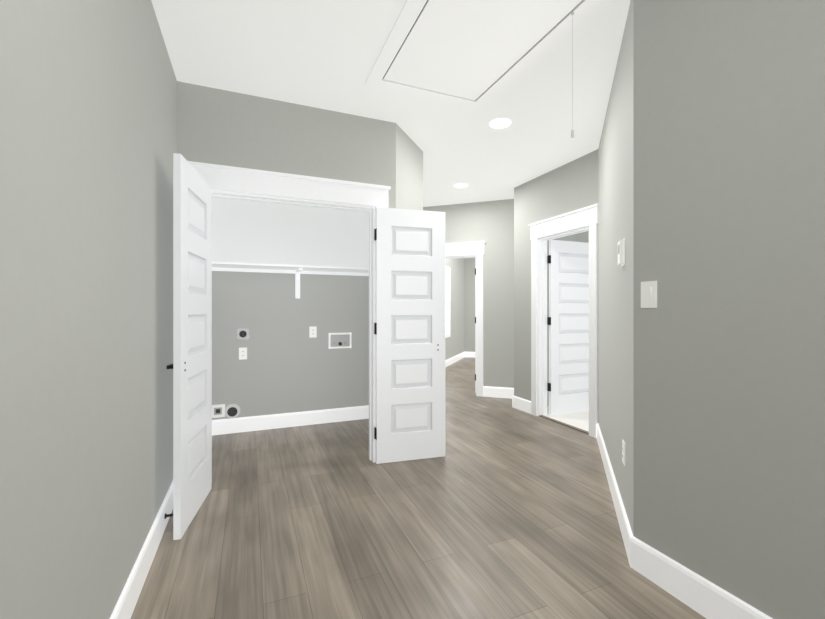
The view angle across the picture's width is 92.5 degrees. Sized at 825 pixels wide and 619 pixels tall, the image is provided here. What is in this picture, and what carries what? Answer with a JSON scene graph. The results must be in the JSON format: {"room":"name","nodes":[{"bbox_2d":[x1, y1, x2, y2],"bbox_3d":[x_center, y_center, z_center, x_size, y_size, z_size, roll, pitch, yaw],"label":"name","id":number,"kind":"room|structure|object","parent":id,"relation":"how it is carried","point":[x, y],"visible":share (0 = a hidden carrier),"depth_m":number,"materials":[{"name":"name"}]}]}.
{"room":"hallway","nodes":[
{"label":"hallway","id":0,"kind":"room"},
{"bbox_2d":[0,0,176,618],"bbox_3d":[-0.835,-0.155,0.689,0.120,2.740,6.910,0,0,-22],"label":"wall","id":1,"kind":"structure","parent":0,"point":[88,118],"depth_m":1.15,"materials":[{"name":"grey paint"}]},
{"bbox_2d":[177,81,395,207],"bbox_3d":[-0.875,-0.155,2.981,1.550,2.740,0.120,0,0,-22],"label":"wall","id":2,"kind":"structure","parent":0,"point":[224,127],"depth_m":2.89,"materials":[{"name":"grey paint"}]},
{"bbox_2d":[188,161,390,462],"bbox_3d":[-0.870,0.112,2.967,1.442,2.207,0.154,0,0,-22],"label":"door frame","id":3,"kind":"structure","parent":2,"relation":"attached to","point":[232,182],"depth_m":2.97,"materials":[{"name":"white paint"}]},
{"bbox_2d":[167,153,211,539],"bbox_3d":[-1.330,0.192,2.370,0.088,2.030,0.617,0,0,-13],"label":"closet door","id":4,"kind":"structure","parent":3,"relation":"in","point":[191,365],"depth_m":2.25,"materials":[{"name":"white paint"}]},
{"bbox_2d":[374,207,444,463],"bbox_3d":[-0.022,0.200,3.216,0.587,2.015,0.088,0,0,-16],"label":"closet door","id":5,"kind":"structure","parent":2,"relation":"in","point":[409,328],"depth_m":3.18,"materials":[{"name":"white paint"}]},
{"bbox_2d":[212,197,368,419],"bbox_3d":[-1.220,-0.155,4.202,2.080,2.740,0.120,0,0,-22],"label":"wall","id":6,"kind":"structure","parent":0,"point":[288,365],"depth_m":4.10,"materials":[{"name":"paint"}]},
{"bbox_2d":[212,404,224,417],"bbox_3d":[-1.898,0.986,3.853,0.125,0.125,0.008,0,0,-22],"label":"closet outlet","id":7,"kind":"object","parent":6,"relation":"attached to","point":[218,411],"visible":0.88,"depth_m":3.85,"materials":[{"name":"white plastic"}]},
{"bbox_2d":[225,404,239,417],"bbox_3d":[-1.773,0.999,3.890,0.144,0.144,0.036,0,0,-22],"label":"air vent","id":8,"kind":"object","parent":6,"relation":"in","point":[232,410],"visible":1,"depth_m":3.88,"materials":[{"name":"grey"}]},
{"bbox_2d":[239,347,246,359],"bbox_3d":[-1.690,0.434,3.939,0.075,0.118,0.008,0,0,-22],"label":"closet outlet","id":9,"kind":"object","parent":6,"relation":"attached to","point":[242,353],"visible":1,"depth_m":3.94,"materials":[{"name":"white plastic"}]},
{"bbox_2d":[237,328,248,339],"bbox_3d":[-1.690,0.240,3.937,0.115,0.115,0.012,0,0,-22],"label":"dryer outlet","id":10,"kind":"object","parent":6,"relation":"attached to","point":[242,333],"visible":1,"depth_m":3.94,"materials":[{"name":"white plastic"}]},
{"bbox_2d":[212,261,368,298],"bbox_3d":[-1.115,-0.275,3.964,1.847,0.309,0.400,0,0,-22],"label":"closet shelf","id":11,"kind":"object","parent":6,"relation":"attached to","point":[297,270],"visible":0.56,"depth_m":3.95,"materials":[{"name":"white paint"}]},
{"bbox_2d":[309,326,316,337],"bbox_3d":[-1.057,0.234,4.199,0.075,0.118,0.008,0,0,-22],"label":"closet outlet","id":12,"kind":"object","parent":6,"relation":"attached to","point":[312,331],"visible":1,"depth_m":4.20,"materials":[{"name":"white plastic"}]},
{"bbox_2d":[328,332,351,348],"bbox_3d":[-0.786,0.333,4.299,0.250,0.170,0.030,0,0,-22],"label":"washer outlet box","id":13,"kind":"object","parent":6,"relation":"attached to","point":[339,340],"visible":1,"depth_m":4.30,"materials":[{"name":"white plastic"}]},
{"bbox_2d":[151,0,630,206],"bbox_3d":[1.294,-1.575,5.398,12.500,0.100,16.000,0,0,-22],"label":"ceiling","id":14,"kind":"structure","parent":0,"point":[322,54],"depth_m":2.62,"materials":[{"name":"white paint"}]},
{"bbox_2d":[454,183,467,187],"bbox_3d":[0.593,-1.522,4.840,0.176,0.005,0.176,0,0,-22],"label":"recessed light","id":15,"kind":"object","parent":14,"relation":"in","point":[461,185],"visible":1,"depth_m":4.83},
{"bbox_2d":[365,0,604,109],"bbox_3d":[0.389,-1.518,2.096,0.895,0.014,1.560,0,0,-22],"label":"ceiling hatch","id":16,"kind":"object","parent":14,"relation":"attached to","point":[476,54],"visible":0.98,"depth_m":2.25,"materials":[{"name":"white paint"}]},
{"bbox_2d":[571,11,574,137],"bbox_3d":[0.816,-1.198,2.012,0.018,0.637,0.018,0,0,-22],"label":"pull cord","id":17,"kind":"object","parent":16,"relation":"hanging from","point":[572,130],"visible":1,"depth_m":2.01,"materials":[{"name":"grey plastic"}]},
{"bbox_2d":[489,118,510,128],"bbox_3d":[0.717,-1.522,3.225,0.176,0.005,0.176,0,0,-22],"label":"recessed light","id":18,"kind":"object","parent":14,"relation":"in","point":[500,123],"visible":1,"depth_m":3.22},
{"bbox_2d":[396,124,422,209],"bbox_3d":[-0.072,-0.155,3.538,0.120,2.740,0.636,0,0,22],"label":"wall","id":19,"kind":"structure","parent":0,"point":[409,173],"depth_m":3.47,"materials":[{"name":"grey paint"}]},
{"bbox_2d":[131,357,705,618],"bbox_3d":[1.294,1.260,5.398,12.500,0.111,16.000,0,0,-22],"label":"floor","id":20,"kind":"structure","parent":0,"point":[502,508],"depth_m":2.17,"materials":[{"name":"wood"}]},
{"bbox_2d":[445,258,463,359],"bbox_3d":[0.547,-0.155,8.150,0.120,2.740,4.340,0,0,20],"label":"wall","id":21,"kind":"structure","parent":0,"point":[454,344],"depth_m":9.36,"materials":[{"name":"grey paint"}]},
{"bbox_2d":[445,266,450,337],"bbox_3d":[0.606,-0.170,8.108,0.020,1.530,1.340,0,0,20],"label":"room window","id":22,"kind":"structure","parent":21,"relation":"in","point":[447,301],"depth_m":8.54,"materials":[{"name":"white paint"}]},
{"bbox_2d":[464,258,474,351],"bbox_3d":[2.704,-0.155,9.748,2.870,2.740,0.120,0,0,20],"label":"wall","id":23,"kind":"structure","parent":0,"point":[469,304],"depth_m":10.13,"materials":[{"name":"grey paint"}]},
{"bbox_2d":[423,199,588,387],"bbox_3d":[1.238,-0.155,5.536,4.800,2.740,0.120,0,0,20],"label":"wall","id":24,"kind":"structure","parent":0,"point":[490,224],"depth_m":5.51,"materials":[{"name":"grey paint"}]},
{"bbox_2d":[445,241,484,396],"bbox_3d":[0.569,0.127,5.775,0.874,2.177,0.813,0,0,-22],"label":"door frame","id":25,"kind":"structure","parent":24,"relation":"attached to","point":[464,249],"depth_m":5.57,"materials":[{"name":"white paint"}]},
{"bbox_2d":[475,258,475,392],"bbox_3d":[1.106,0.220,6.064,0.085,1.975,0.782,0,0,25],"label":"room door","id":26,"kind":"structure","parent":24,"relation":"in","point":[475,325],"depth_m":5.75,"materials":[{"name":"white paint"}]},
{"bbox_2d":[514,149,597,422],"bbox_3d":[1.569,-0.155,4.360,0.120,2.740,1.290,0,0,-22],"label":"wall","id":27,"kind":"structure","parent":0,"point":[569,187],"depth_m":4.64,"materials":[{"name":"grey paint"}]},
{"bbox_2d":[529,203,598,437],"bbox_3d":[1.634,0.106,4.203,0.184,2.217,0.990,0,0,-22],"label":"door frame","id":28,"kind":"structure","parent":27,"relation":"attached to","point":[584,219],"depth_m":4.46,"materials":[{"name":"white paint"}]},
{"bbox_2d":[547,240,588,414],"bbox_3d":[1.913,0.200,4.713,0.777,2.015,0.085,0,0,-22],"label":"room door","id":29,"kind":"structure","parent":27,"relation":"in","point":[568,324],"depth_m":4.64,"materials":[{"name":"white paint"}]},
{"bbox_2d":[598,0,632,532],"bbox_3d":[1.458,-0.155,2.783,0.120,2.740,2.004,0,0,21],"label":"wall","id":30,"kind":"structure","parent":0,"point":[615,294],"depth_m":2.37,"materials":[{"name":"grey paint"}]},
{"bbox_2d":[618,238,624,265],"bbox_3d":[1.149,-0.315,2.176,0.024,0.140,0.110,0,0,21],"label":"thermostat","id":31,"kind":"object","parent":30,"relation":"attached to","point":[621,252],"visible":0.98,"depth_m":2.13,"materials":[{"name":"white plastic"}]},
{"bbox_2d":[622,439,624,465],"bbox_3d":[1.148,0.775,2.150,0.008,0.118,0.075,0,0,21],"label":"electrical outlet","id":32,"kind":"object","parent":30,"relation":"attached to","point":[623,451],"visible":1,"depth_m":2.13,"materials":[{"name":"white plastic"}]},
{"bbox_2d":[633,0,824,618],"bbox_3d":[1.829,-0.155,0.120,0.120,2.740,3.830,0,0,-22],"label":"wall","id":33,"kind":"structure","parent":0,"point":[729,330],"depth_m":1.48,"materials":[{"name":"grey paint"}]},
{"bbox_2d":[110,352,772,618],"bbox_3d":[1.920,1.143,4.251,7.686,0.145,11.402,0,0,-22],"label":"baseboard","id":34,"kind":"structure","parent":33,"relation":"attached to","point":[702,596],"depth_m":1.83,"materials":[{"name":"white wood"}]},
{"bbox_2d":[164,513,172,518],"bbox_3d":[-1.334,1.140,2.198,0.074,0.028,0.028,0,0,-22],"label":"door stop","id":35,"kind":"object","parent":34,"relation":"attached to","point":[168,515],"visible":0.44,"depth_m":2.19,"materials":[{"name":"black metal"}]},
{"bbox_2d":[641,281,656,307],"bbox_3d":[1.071,-0.070,1.792,0.010,0.120,0.075,0,0,-22],"label":"light switch","id":36,"kind":"object","parent":33,"relation":"attached to","point":[648,294],"visible":1,"depth_m":1.79,"materials":[{"name":"white plastic"}]}
]}

